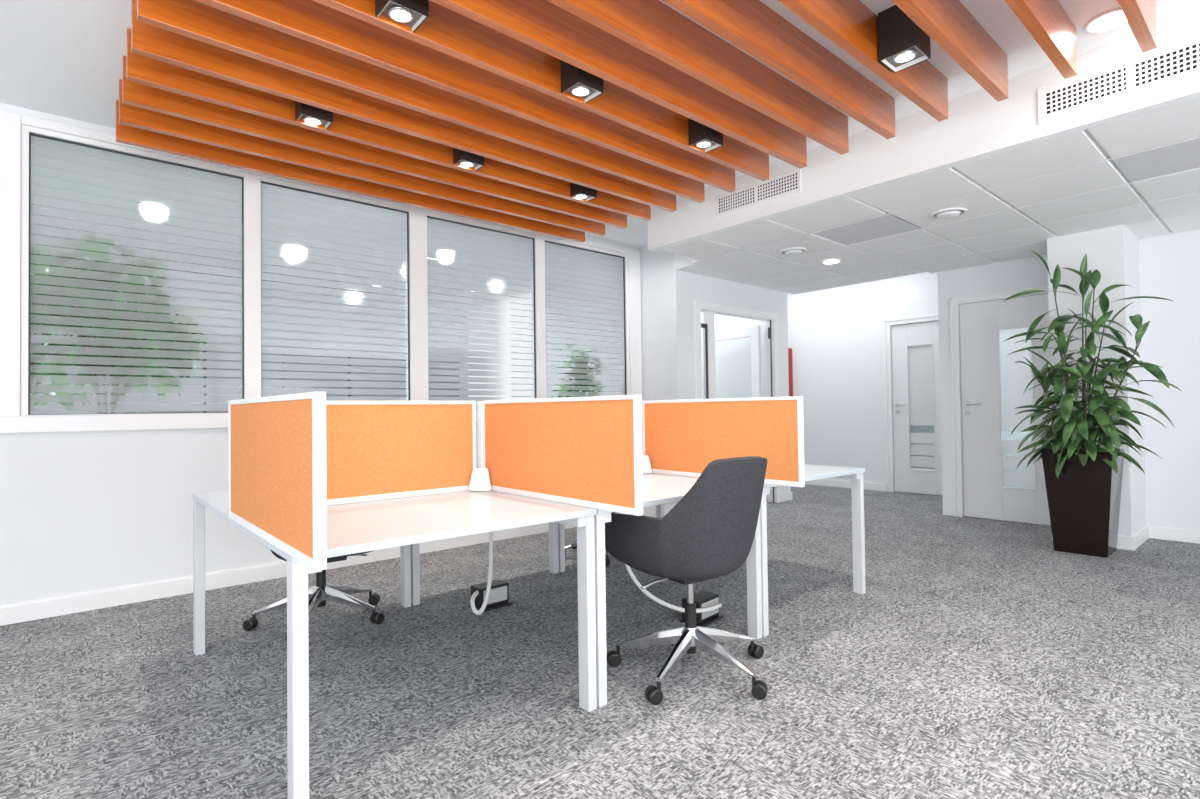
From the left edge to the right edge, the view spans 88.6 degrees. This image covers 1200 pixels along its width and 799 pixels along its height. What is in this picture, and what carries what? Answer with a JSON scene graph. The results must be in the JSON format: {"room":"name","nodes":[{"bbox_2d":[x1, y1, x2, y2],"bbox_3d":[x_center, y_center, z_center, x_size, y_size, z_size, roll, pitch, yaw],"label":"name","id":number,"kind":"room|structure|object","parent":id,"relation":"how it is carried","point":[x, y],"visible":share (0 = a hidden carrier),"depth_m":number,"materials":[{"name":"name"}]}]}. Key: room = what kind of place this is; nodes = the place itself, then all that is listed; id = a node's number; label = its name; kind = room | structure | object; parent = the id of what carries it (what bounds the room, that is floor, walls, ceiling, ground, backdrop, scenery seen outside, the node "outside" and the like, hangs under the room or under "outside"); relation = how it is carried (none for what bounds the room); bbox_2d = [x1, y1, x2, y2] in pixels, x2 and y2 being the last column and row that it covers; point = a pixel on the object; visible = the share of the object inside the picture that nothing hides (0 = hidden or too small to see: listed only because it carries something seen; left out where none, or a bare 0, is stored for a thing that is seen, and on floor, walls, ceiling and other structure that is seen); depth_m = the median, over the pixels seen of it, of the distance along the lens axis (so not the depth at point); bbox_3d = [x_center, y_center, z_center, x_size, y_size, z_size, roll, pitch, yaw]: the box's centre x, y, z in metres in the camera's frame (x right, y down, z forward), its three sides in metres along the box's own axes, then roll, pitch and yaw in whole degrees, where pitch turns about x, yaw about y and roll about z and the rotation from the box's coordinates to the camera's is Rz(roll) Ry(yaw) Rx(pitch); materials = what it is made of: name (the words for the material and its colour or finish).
{"room":"open-plan office","nodes":[
{"label":"open-plan office","id":0,"kind":"room"},
{"bbox_2d":[30,267,468,396],"bbox_3d":[-3.691,-0.161,5.580,7.520,2.850,3.740,0,-1,-41],"label":"wall","id":1,"kind":"structure","parent":0,"point":[62,267],"depth_m":7.96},
{"bbox_2d":[30,144,608,305],"bbox_3d":[-3.663,-1.496,5.643,7.640,0.080,3.740,0,-1,-41],"label":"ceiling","id":2,"kind":"structure","parent":0,"point":[32,144],"depth_m":6.02,"materials":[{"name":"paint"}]},
{"bbox_2d":[0,103,639,605],"bbox_3d":[-2.397,-0.200,4.162,7.420,2.845,0.100,0,-1,-41],"label":"wall","id":3,"kind":"structure","parent":0,"point":[88,511],"depth_m":3.63,"materials":[{"name":"white paint"}]},
{"bbox_2d":[21,124,252,415],"bbox_3d":[-2.796,-0.716,3.803,1.138,1.617,0.082,0,-1,-41],"label":"window","id":4,"kind":"structure","parent":3,"relation":"in","point":[130,160],"depth_m":3.75,"materials":[{"name":"clear glass"}]},
{"bbox_2d":[0,109,641,433],"bbox_3d":[-2.368,-0.696,4.114,7.400,1.765,0.030,0,-1,-41],"label":"trim","id":5,"kind":"structure","parent":3,"relation":"attached to","point":[11,421],"depth_m":3.40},
{"bbox_2d":[252,174,419,400],"bbox_3d":[-1.919,-0.714,4.562,1.181,1.617,0.082,0,-1,-41],"label":"window","id":6,"kind":"structure","parent":3,"relation":"in","point":[408,225],"depth_m":4.53,"materials":[{"name":"clear glass"}]},
{"bbox_2d":[0,492,792,625],"bbox_3d":[-1.410,1.165,4.564,9.444,0.105,0.524,0,-1,-41],"label":"baseboard","id":7,"kind":"structure","parent":3,"relation":"attached to","point":[87,601],"depth_m":3.88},
{"bbox_2d":[418,210,541,410],"bbox_3d":[-1.022,-0.713,5.338,1.190,1.617,0.082,0,-1,-41],"label":"window","id":8,"kind":"structure","parent":3,"relation":"in","point":[510,238],"depth_m":5.31,"materials":[{"name":"clear glass"}]},
{"bbox_2d":[540,236,629,397],"bbox_3d":[-0.149,-0.711,6.093,1.120,1.617,0.082,0,-1,-41],"label":"window","id":9,"kind":"structure","parent":3,"relation":"in","point":[565,251],"depth_m":6.08,"materials":[{"name":"clear glass"}]},
{"bbox_2d":[0,484,1199,798],"bbox_3d":[0.308,1.211,3.737,11.160,0.060,12.700,0,-1,-41],"label":"floor","id":10,"kind":"structure","parent":0,"point":[978,658],"depth_m":2.55,"materials":[{"name":"carpet"}]},
{"bbox_2d":[30,263,81,335],"bbox_3d":[-4.033,0.094,4.235,0.726,2.302,0.429,0,-1,-34],"label":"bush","id":11,"kind":"object","parent":10,"relation":"on","point":[31,263],"visible":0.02,"depth_m":4.28,"materials":[{"name":"green plant"}]},
{"bbox_2d":[30,343,203,413],"bbox_3d":[-4.897,0.350,6.194,1.480,1.880,0.512,0,-1,-41],"label":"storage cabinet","id":12,"kind":"object","parent":10,"relation":"on","point":[108,403],"visible":0.02,"depth_m":6.14,"materials":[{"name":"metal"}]},
{"bbox_2d":[30,240,213,413],"bbox_3d":[-3.150,0.107,3.957,1.146,2.244,0.470,0,-1,-41],"label":"bush","id":13,"kind":"object","parent":10,"relation":"on","point":[98,403],"visible":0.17,"depth_m":3.92,"materials":[{"name":"green plant"}]},
{"bbox_2d":[203,351,347,411],"bbox_3d":[-3.763,0.352,7.176,1.480,1.880,0.512,0,-1,-41],"label":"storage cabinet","id":14,"kind":"object","parent":10,"relation":"on","point":[203,351],"visible":0.02,"depth_m":6.96,"materials":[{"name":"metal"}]},
{"bbox_2d":[192,490,410,655],"bbox_3d":[-1.255,0.812,2.941,1.059,0.750,0.864,0,-1,-41],"label":"office desk","id":15,"kind":"object","parent":10,"relation":"on","point":[217,502],"visible":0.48,"depth_m":2.89,"materials":[{"name":"white plastic"}]},
{"bbox_2d":[242,549,383,641],"bbox_3d":[-1.539,0.765,3.369,0.711,0.866,0.665,0,-1,-41],"label":"swivel chair","id":16,"kind":"object","parent":10,"relation":"on","point":[318,594],"visible":0.21,"depth_m":3.28,"materials":[{"name":"grey metal"}]},
{"bbox_2d":[348,357,459,396],"bbox_3d":[-2.628,0.355,8.157,1.480,1.880,0.512,0,-1,-41],"label":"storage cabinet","id":17,"kind":"object","parent":10,"relation":"on","point":[348,357],"visible":0.02,"depth_m":7.85,"materials":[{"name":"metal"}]},
{"bbox_2d":[228,491,596,798],"bbox_3d":[-0.689,0.793,2.287,1.059,0.750,0.864,0,-1,-41],"label":"office desk","id":18,"kind":"object","parent":10,"relation":"on","point":[352,528],"visible":0.72,"depth_m":2.10,"materials":[{"name":"white plastic"}]},
{"bbox_2d":[228,392,326,570],"bbox_3d":[-0.994,0.203,1.839,0.028,0.421,1.020,0,-1,-41],"label":"screen","id":19,"kind":"object","parent":18,"relation":"on","point":[277,444],"visible":1,"depth_m":1.67,"materials":[{"name":"orange fabric"}]},
{"bbox_2d":[326,401,475,505],"bbox_3d":[-0.966,0.216,2.597,0.983,0.421,0.028,0,-1,-41],"label":"screen","id":20,"kind":"object","parent":18,"relation":"on","point":[376,450],"visible":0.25,"depth_m":2.66,"materials":[{"name":"orange fabric"}]},
{"bbox_2d":[468,468,490,491],"bbox_3d":[-0.559,0.373,2.858,0.080,0.105,0.090,0,-1,-41],"label":"cover","id":21,"kind":"object","parent":18,"relation":"on","point":[480,479],"visible":1,"depth_m":2.85,"materials":[{"name":"white plastic"}]},
{"bbox_2d":[477,401,482,467],"bbox_3d":[-0.562,0.218,2.954,0.038,0.419,0.040,0,-1,-41],"label":"post","id":22,"kind":"object","parent":18,"relation":"attached to","point":[479,403],"visible":0.31,"depth_m":2.94,"materials":[{"name":"white metal"}]},
{"bbox_2d":[482,395,642,515],"bbox_3d":[-0.205,0.205,2.541,0.028,0.421,1.050,0,-1,-41],"label":"screen","id":23,"kind":"object","parent":18,"relation":"on","point":[579,451],"visible":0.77,"depth_m":2.43,"materials":[{"name":"orange fabric"}]},
{"bbox_2d":[411,522,558,605],"bbox_3d":[-0.449,0.814,3.638,1.059,0.750,0.864,0,-1,-41],"label":"office desk","id":24,"kind":"object","parent":10,"relation":"on","point":[553,526],"visible":0.15,"depth_m":3.59,"materials":[{"name":"white metal"}]},
{"bbox_2d":[470,532,492,614],"bbox_3d":[-0.664,0.840,3.415,0.118,0.685,0.122,-1,-1,18],"label":"power cable","id":25,"kind":"object","parent":24,"relation":"hanging from","point":[490,572],"visible":0.84,"depth_m":3.42,"materials":[{"name":"white plastic"}]},
{"bbox_2d":[468,579,511,611],"bbox_3d":[-0.632,1.127,3.548,0.210,0.125,0.140,0,-1,-41],"label":"box","id":26,"kind":"object","parent":10,"relation":"on","point":[499,592],"visible":0.78,"depth_m":3.51,"materials":[{"name":"black plastic"}]},
{"bbox_2d":[552,344,599,396],"bbox_3d":[-0.241,0.327,6.443,0.660,1.815,0.440,0,-1,-41],"label":"bush","id":27,"kind":"object","parent":10,"relation":"on","point":[565,344],"visible":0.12,"depth_m":6.40,"materials":[{"name":"green plant"}]},
{"bbox_2d":[565,512,614,566],"bbox_3d":[-0.004,0.770,4.790,0.711,0.866,0.665,0,-1,-41],"label":"swivel chair","id":28,"kind":"object","parent":10,"relation":"on","point":[573,545],"visible":0.15,"depth_m":4.62,"materials":[{"name":"grey fabric"}]},
{"bbox_2d":[558,504,663,571],"bbox_3d":[0.358,0.815,4.336,1.059,0.750,0.864,0,-1,-41],"label":"office desk","id":29,"kind":"object","parent":10,"relation":"on","point":[659,508],"visible":0.06,"depth_m":4.28,"materials":[{"name":"white metal"}]},
{"bbox_2d":[594,473,761,707],"bbox_3d":[0.115,0.795,2.982,1.059,0.750,0.864,0,-1,-41],"label":"office desk","id":30,"kind":"object","parent":10,"relation":"on","point":[658,489],"visible":0.34,"depth_m":2.64,"materials":[{"name":"white plastic"}]},
{"bbox_2d":[642,455,651,473],"bbox_3d":[0.246,0.375,3.555,0.080,0.105,0.090,0,-1,-41],"label":"cover","id":31,"kind":"object","parent":30,"relation":"on","point":[646,465],"visible":0.45,"depth_m":3.54,"materials":[{"name":"white plastic"}]},
{"bbox_2d":[615,512,721,612],"bbox_3d":[0.356,0.787,3.182,0.569,0.618,0.120,-1,-1,-2],"label":"power cable","id":32,"kind":"object","parent":30,"relation":"hanging from","point":[714,607],"visible":0.62,"depth_m":3.14,"materials":[{"name":"white plastic"}]},
{"bbox_2d":[605,456,767,704],"bbox_3d":[0.418,0.695,2.644,0.681,0.931,0.688,0,-1,-23],"label":"swivel chair","id":33,"kind":"object","parent":10,"relation":"on","point":[709,533],"visible":1,"depth_m":2.43,"materials":[{"name":"grey fabric"}]},
{"bbox_2d":[679,591,723,626],"bbox_3d":[0.539,1.107,3.265,0.140,0.125,0.210,-2,-1,43],"label":"box","id":34,"kind":"object","parent":10,"relation":"on","point":[703,599],"visible":0.78,"depth_m":3.23,"materials":[{"name":"black plastic"}]},
{"bbox_2d":[697,464,865,636],"bbox_3d":[0.920,0.797,3.679,1.059,0.750,0.864,0,-1,-41],"label":"office desk","id":35,"kind":"object","parent":10,"relation":"on","point":[811,472],"visible":0.48,"depth_m":3.68,"materials":[{"name":"white plastic"}]},
{"bbox_2d":[642,396,804,486],"bbox_3d":[0.599,0.207,3.240,0.028,0.421,1.035,0,-1,-41],"label":"screen","id":36,"kind":"object","parent":35,"relation":"on","point":[681,437],"visible":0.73,"depth_m":3.17,"materials":[{"name":"orange fabric"}]},
{"bbox_2d":[1004,251,1180,557],"bbox_3d":[3.617,-0.006,4.592,1.014,2.316,0.767,-1,-1,36],"label":"potted plant","id":37,"kind":"object","parent":10,"relation":"on","point":[1084,484],"visible":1,"depth_m":4.56,"materials":[{"name":"green plant"}]},
{"bbox_2d":[0,0,1199,247],"bbox_3d":[0.286,-1.761,1.065,7.420,0.100,8.360,0,-1,-41],"label":"ceiling","id":38,"kind":"structure","parent":0,"point":[63,58],"depth_m":2.93,"materials":[{"name":"paint"}]},
{"bbox_2d":[295,101,332,129],"bbox_3d":[-1.499,-1.545,3.211,0.155,0.211,0.155,0,-1,-41],"label":"spotlight","id":39,"kind":"object","parent":38,"relation":"attached to","point":[311,114],"visible":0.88,"depth_m":3.17,"materials":[{"name":"black metal"}]},
{"bbox_2d":[116,100,584,242],"bbox_3d":[-1.399,-1.523,4.450,3.307,0.215,0.047,0,-1,-41],"label":"ceiling slat","id":40,"kind":"object","parent":38,"relation":"attached to","point":[125,134],"visible":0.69,"depth_m":4.04,"materials":[{"name":"brown wood"}]},
{"bbox_2d":[119,79,604,235],"bbox_3d":[-1.220,-1.529,4.244,3.307,0.215,0.047,0,-1,-41],"label":"ceiling slat","id":41,"kind":"object","parent":38,"relation":"attached to","point":[129,115],"visible":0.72,"depth_m":3.81,"materials":[{"name":"brown wood"}]},
{"bbox_2d":[122,55,626,228],"bbox_3d":[-1.042,-1.535,4.037,3.307,0.215,0.047,0,-1,-41],"label":"ceiling slat","id":42,"kind":"object","parent":38,"relation":"attached to","point":[135,94],"visible":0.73,"depth_m":3.59,"materials":[{"name":"brown wood"}]},
{"bbox_2d":[127,28,650,220],"bbox_3d":[-0.863,-1.541,3.830,3.307,0.215,0.047,0,-1,-41],"label":"ceiling slat","id":43,"kind":"object","parent":38,"relation":"attached to","point":[143,70],"visible":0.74,"depth_m":3.36,"materials":[{"name":"brown wood"}]},
{"bbox_2d":[375,0,428,32],"bbox_3d":[-0.766,-1.569,2.364,0.155,0.211,0.155,0,-1,-41],"label":"spotlight","id":44,"kind":"object","parent":38,"relation":"attached to","point":[413,13],"visible":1,"depth_m":2.34,"materials":[{"name":"black metal"}]},
{"bbox_2d":[131,0,676,211],"bbox_3d":[-0.684,-1.547,3.624,3.307,0.215,0.047,0,-1,-41],"label":"ceiling slat","id":45,"kind":"object","parent":38,"relation":"attached to","point":[147,40],"visible":0.72,"depth_m":3.13,"materials":[{"name":"brown wood"}]},
{"bbox_2d":[137,0,704,202],"bbox_3d":[-0.505,-1.552,3.417,3.307,0.215,0.047,0,-1,-41],"label":"ceiling slat","id":46,"kind":"object","parent":38,"relation":"attached to","point":[192,19],"visible":0.68,"depth_m":2.94,"materials":[{"name":"brown wood"}]},
{"bbox_2d":[194,0,734,191],"bbox_3d":[-0.326,-1.558,3.210,3.307,0.215,0.047,0,-1,-41],"label":"ceiling slat","id":47,"kind":"object","parent":38,"relation":"attached to","point":[311,21],"visible":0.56,"depth_m":2.89,"materials":[{"name":"brown wood"}]},
{"bbox_2d":[453,148,483,170],"bbox_3d":[-0.822,-1.544,3.796,0.155,0.211,0.155,0,-1,-41],"label":"spotlight","id":48,"kind":"object","parent":38,"relation":"attached to","point":[462,157],"visible":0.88,"depth_m":3.75,"materials":[{"name":"black metal"}]},
{"bbox_2d":[312,0,768,180],"bbox_3d":[-0.147,-1.564,3.004,3.307,0.215,0.047,0,-1,-41],"label":"ceiling slat","id":49,"kind":"object","parent":38,"relation":"attached to","point":[449,32],"visible":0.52,"depth_m":2.84,"materials":[{"name":"brown wood"}]},
{"bbox_2d":[560,60,603,102],"bbox_3d":[-0.093,-1.568,2.946,0.155,0.211,0.155,0,-1,-41],"label":"spotlight","id":50,"kind":"object","parent":38,"relation":"attached to","point":[576,81],"visible":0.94,"depth_m":2.91,"materials":[{"name":"black metal"}]},
{"bbox_2d":[570,182,596,200],"bbox_3d":[-0.134,-1.542,4.392,0.155,0.211,0.155,0,-1,-41],"label":"spotlight","id":51,"kind":"object","parent":38,"relation":"attached to","point":[583,192],"visible":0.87,"depth_m":4.34,"materials":[{"name":"black metal"}]},
{"bbox_2d":[430,0,806,168],"bbox_3d":[0.031,-1.570,2.797,3.307,0.215,0.047,0,-1,-41],"label":"ceiling slat","id":52,"kind":"object","parent":38,"relation":"attached to","point":[542,25],"visible":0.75,"depth_m":2.86,"materials":[{"name":"brown wood"}]},
{"bbox_2d":[547,0,848,154],"bbox_3d":[0.210,-1.576,2.590,3.307,0.215,0.047,0,-1,-41],"label":"ceiling slat","id":53,"kind":"object","parent":38,"relation":"attached to","point":[652,27],"visible":1,"depth_m":2.83,"materials":[{"name":"brown wood"}]},
{"bbox_2d":[688,118,722,152],"bbox_3d":[0.598,-1.566,3.554,0.155,0.211,0.155,0,-1,-41],"label":"spotlight","id":54,"kind":"object","parent":38,"relation":"attached to","point":[700,135],"visible":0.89,"depth_m":3.51,"materials":[{"name":"black metal"}]},
{"bbox_2d":[662,0,895,138],"bbox_3d":[0.389,-1.582,2.384,3.307,0.215,0.047,0,-1,-41],"label":"ceiling slat","id":55,"kind":"object","parent":38,"relation":"attached to","point":[751,26],"visible":1,"depth_m":2.79,"materials":[{"name":"brown wood"}]},
{"bbox_2d":[777,0,947,121],"bbox_3d":[0.568,-1.588,2.177,3.307,0.215,0.047,0,-1,-41],"label":"ceiling slat","id":56,"kind":"object","parent":38,"relation":"attached to","point":[851,25],"visible":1,"depth_m":2.66,"materials":[{"name":"brown wood"}]},
{"bbox_2d":[878,5,930,72],"bbox_3d":[1.331,-1.591,2.691,0.155,0.211,0.155,0,-1,-41],"label":"spotlight","id":57,"kind":"object","parent":38,"relation":"attached to","point":[903,44],"visible":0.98,"depth_m":2.66,"materials":[{"name":"black metal"}]},
{"bbox_2d":[891,0,1007,101],"bbox_3d":[0.747,-1.594,1.970,3.307,0.215,0.047,0,-1,-41],"label":"ceiling slat","id":58,"kind":"object","parent":38,"relation":"attached to","point":[948,23],"visible":1,"depth_m":2.66,"materials":[{"name":"brown wood"}]},
{"bbox_2d":[1005,0,1076,78],"bbox_3d":[0.925,-1.599,1.764,3.307,0.215,0.047,0,-1,-41],"label":"ceiling slat","id":59,"kind":"object","parent":38,"relation":"attached to","point":[1047,21],"visible":1,"depth_m":2.59,"materials":[{"name":"brown wood"}]},
{"bbox_2d":[1083,7,1127,33],"bbox_3d":[2.296,-1.703,2.769,0.190,0.009,0.190,0,-1,-41],"label":"recessed light","id":60,"kind":"object","parent":38,"relation":"in","point":[1112,19],"visible":0.74,"depth_m":2.77,"materials":[{"name":"white plastic"}]},
{"bbox_2d":[1117,0,1156,52],"bbox_3d":[1.104,-1.605,1.557,3.307,0.215,0.047,0,-1,-41],"label":"ceiling slat","id":61,"kind":"object","parent":38,"relation":"attached to","point":[1140,15],"visible":1,"depth_m":2.48,"materials":[{"name":"brown wood"}]},
{"bbox_2d":[510,246,790,509],"bbox_3d":[0.537,-0.225,7.977,2.010,2.950,3.050,0,-1,-41],"label":"wall","id":62,"kind":"structure","parent":0,"point":[668,295],"depth_m":6.52,"materials":[{"name":"white paint"}]},
{"bbox_2d":[694,300,780,502],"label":"door","id":63,"kind":"structure","parent":62,"relation":"in","point":[705,377],"depth_m":7.26,"materials":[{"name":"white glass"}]},
{"bbox_2d":[787,272,937,483],"bbox_3d":[3.137,-0.242,8.938,0.120,2.950,5.000,0,-1,-41],"label":"wall","id":64,"kind":"structure","parent":0,"point":[836,335],"depth_m":8.48,"materials":[{"name":"white paint"}]},
{"bbox_2d":[788,348,792,396],"bbox_3d":[2.686,-0.330,9.284,0.115,0.850,0.430,0,-1,-41],"label":"upper cabinet","id":65,"kind":"object","parent":64,"relation":"attached to","point":[790,367],"visible":0.12,"depth_m":9.12,"materials":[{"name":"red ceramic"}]},
{"bbox_2d":[805,479,886,491],"bbox_3d":[2.621,1.199,9.429,0.014,0.100,3.520,0,-1,-41],"label":"baseboard","id":66,"kind":"structure","parent":64,"relation":"attached to","point":[822,482],"depth_m":8.54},
{"bbox_2d":[884,314,941,495],"bbox_3d":[4.112,0.075,7.749,0.140,2.250,0.980,0,-1,-41],"label":"door","id":67,"kind":"structure","parent":64,"relation":"in","point":[911,345],"depth_m":7.88,"materials":[{"name":"white wood"}]},
{"bbox_2d":[674,129,1170,293],"bbox_3d":[3.378,-1.592,5.349,4.415,0.480,10.800,0,-1,-41],"label":"ceiling","id":68,"kind":"structure","parent":0,"point":[681,263],"depth_m":6.50,"materials":[{"name":"paint"}]},
{"bbox_2d":[648,11,1199,250],"bbox_3d":[2.826,-1.591,2.557,0.075,0.455,7.300,0,-1,-41],"label":"soffit","id":69,"kind":"structure","parent":68,"relation":"attached to","point":[977,126],"depth_m":3.54,"materials":[{"name":"paint"}]},
{"bbox_2d":[716,168,800,216],"bbox_3d":[1.129,-1.486,4.451,0.012,0.160,0.720,0,-1,-41],"label":"air vent","id":70,"kind":"object","parent":69,"relation":"attached to","point":[788,183],"visible":0.98,"depth_m":4.42,"materials":[{"name":"white metal"}]},
{"bbox_2d":[1037,34,1199,124],"bbox_3d":[2.697,-1.518,2.638,0.012,0.185,1.375,0,-1,-41],"label":"air vent","id":71,"kind":"object","parent":69,"relation":"attached to","point":[1179,61],"visible":1,"depth_m":2.90,"materials":[{"name":"white metal"}]},
{"bbox_2d":[661,97,1199,290],"bbox_3d":[3.825,-1.372,3.713,2.938,0.029,7.750,0,-1,-41],"label":"ceiling tiles","id":72,"kind":"structure","parent":68,"relation":"attached to","point":[1016,200],"depth_m":4.39,"materials":[{"name":"white tile"}]},
{"bbox_2d":[780,247,806,254],"bbox_3d":[1.692,-1.291,5.383,0.230,0.028,0.230,0,-1,-41],"label":"diffuser","id":73,"kind":"object","parent":72,"relation":"attached to","point":[794,250],"visible":1,"depth_m":5.34,"materials":[{"name":"white metal"}]},
{"bbox_2d":[822,259,840,263],"bbox_3d":[2.175,-1.294,5.788,0.170,0.009,0.170,0,-1,-41],"label":"recessed light","id":74,"kind":"object","parent":72,"relation":"attached to","point":[831,261],"visible":1,"depth_m":5.76,"materials":[{"name":"white plastic"}]},
{"bbox_2d":[930,207,966,218],"bbox_3d":[2.481,-1.319,4.380,0.230,0.028,0.230,0,-1,-41],"label":"diffuser","id":75,"kind":"object","parent":72,"relation":"attached to","point":[955,211],"visible":1,"depth_m":4.34,"materials":[{"name":"white metal"}]},
{"bbox_2d":[1002,431,1034,488],"bbox_3d":[4.570,-0.162,5.929,0.830,2.650,1.780,0,-1,-41],"label":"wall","id":76,"kind":"structure","parent":0,"point":[1006,435],"depth_m":6.60,"materials":[{"name":"white paint"}]},
{"bbox_2d":[937,229,1199,530],"bbox_3d":[6.012,-0.356,4.484,1.360,2.950,6.100,0,-1,-41],"label":"wall","id":77,"kind":"structure","parent":0,"point":[1169,264],"depth_m":5.05,"materials":[{"name":"white paint"}]},
{"bbox_2d":[950,285,1051,525],"bbox_3d":[3.928,0.065,5.883,0.140,2.210,1.000,0,-1,-41],"label":"door","id":78,"kind":"structure","parent":77,"relation":"in","point":[987,384],"depth_m":5.97,"materials":[{"name":"white wood"}]},
{"bbox_2d":[1149,526,1199,543],"bbox_3d":[6.033,1.050,3.407,0.014,0.100,4.504,0,-1,-41],"label":"baseboard","id":79,"kind":"structure","parent":77,"relation":"attached to","point":[1164,533],"depth_m":4.99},
{"bbox_2d":[1047,225,1146,536],"bbox_3d":[4.131,-0.141,5.114,0.660,2.590,0.487,0,-1,-41],"label":"wall column","id":80,"kind":"structure","parent":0,"point":[1113,251],"depth_m":4.88,"materials":[{"name":"white paint"}]},
{"bbox_2d":[1052,526,1148,550],"bbox_3d":[4.142,1.104,5.088,0.674,0.100,0.515,0,-1,-41],"label":"baseboard","id":81,"kind":"structure","parent":80,"relation":"attached to","point":[1123,542],"depth_m":4.74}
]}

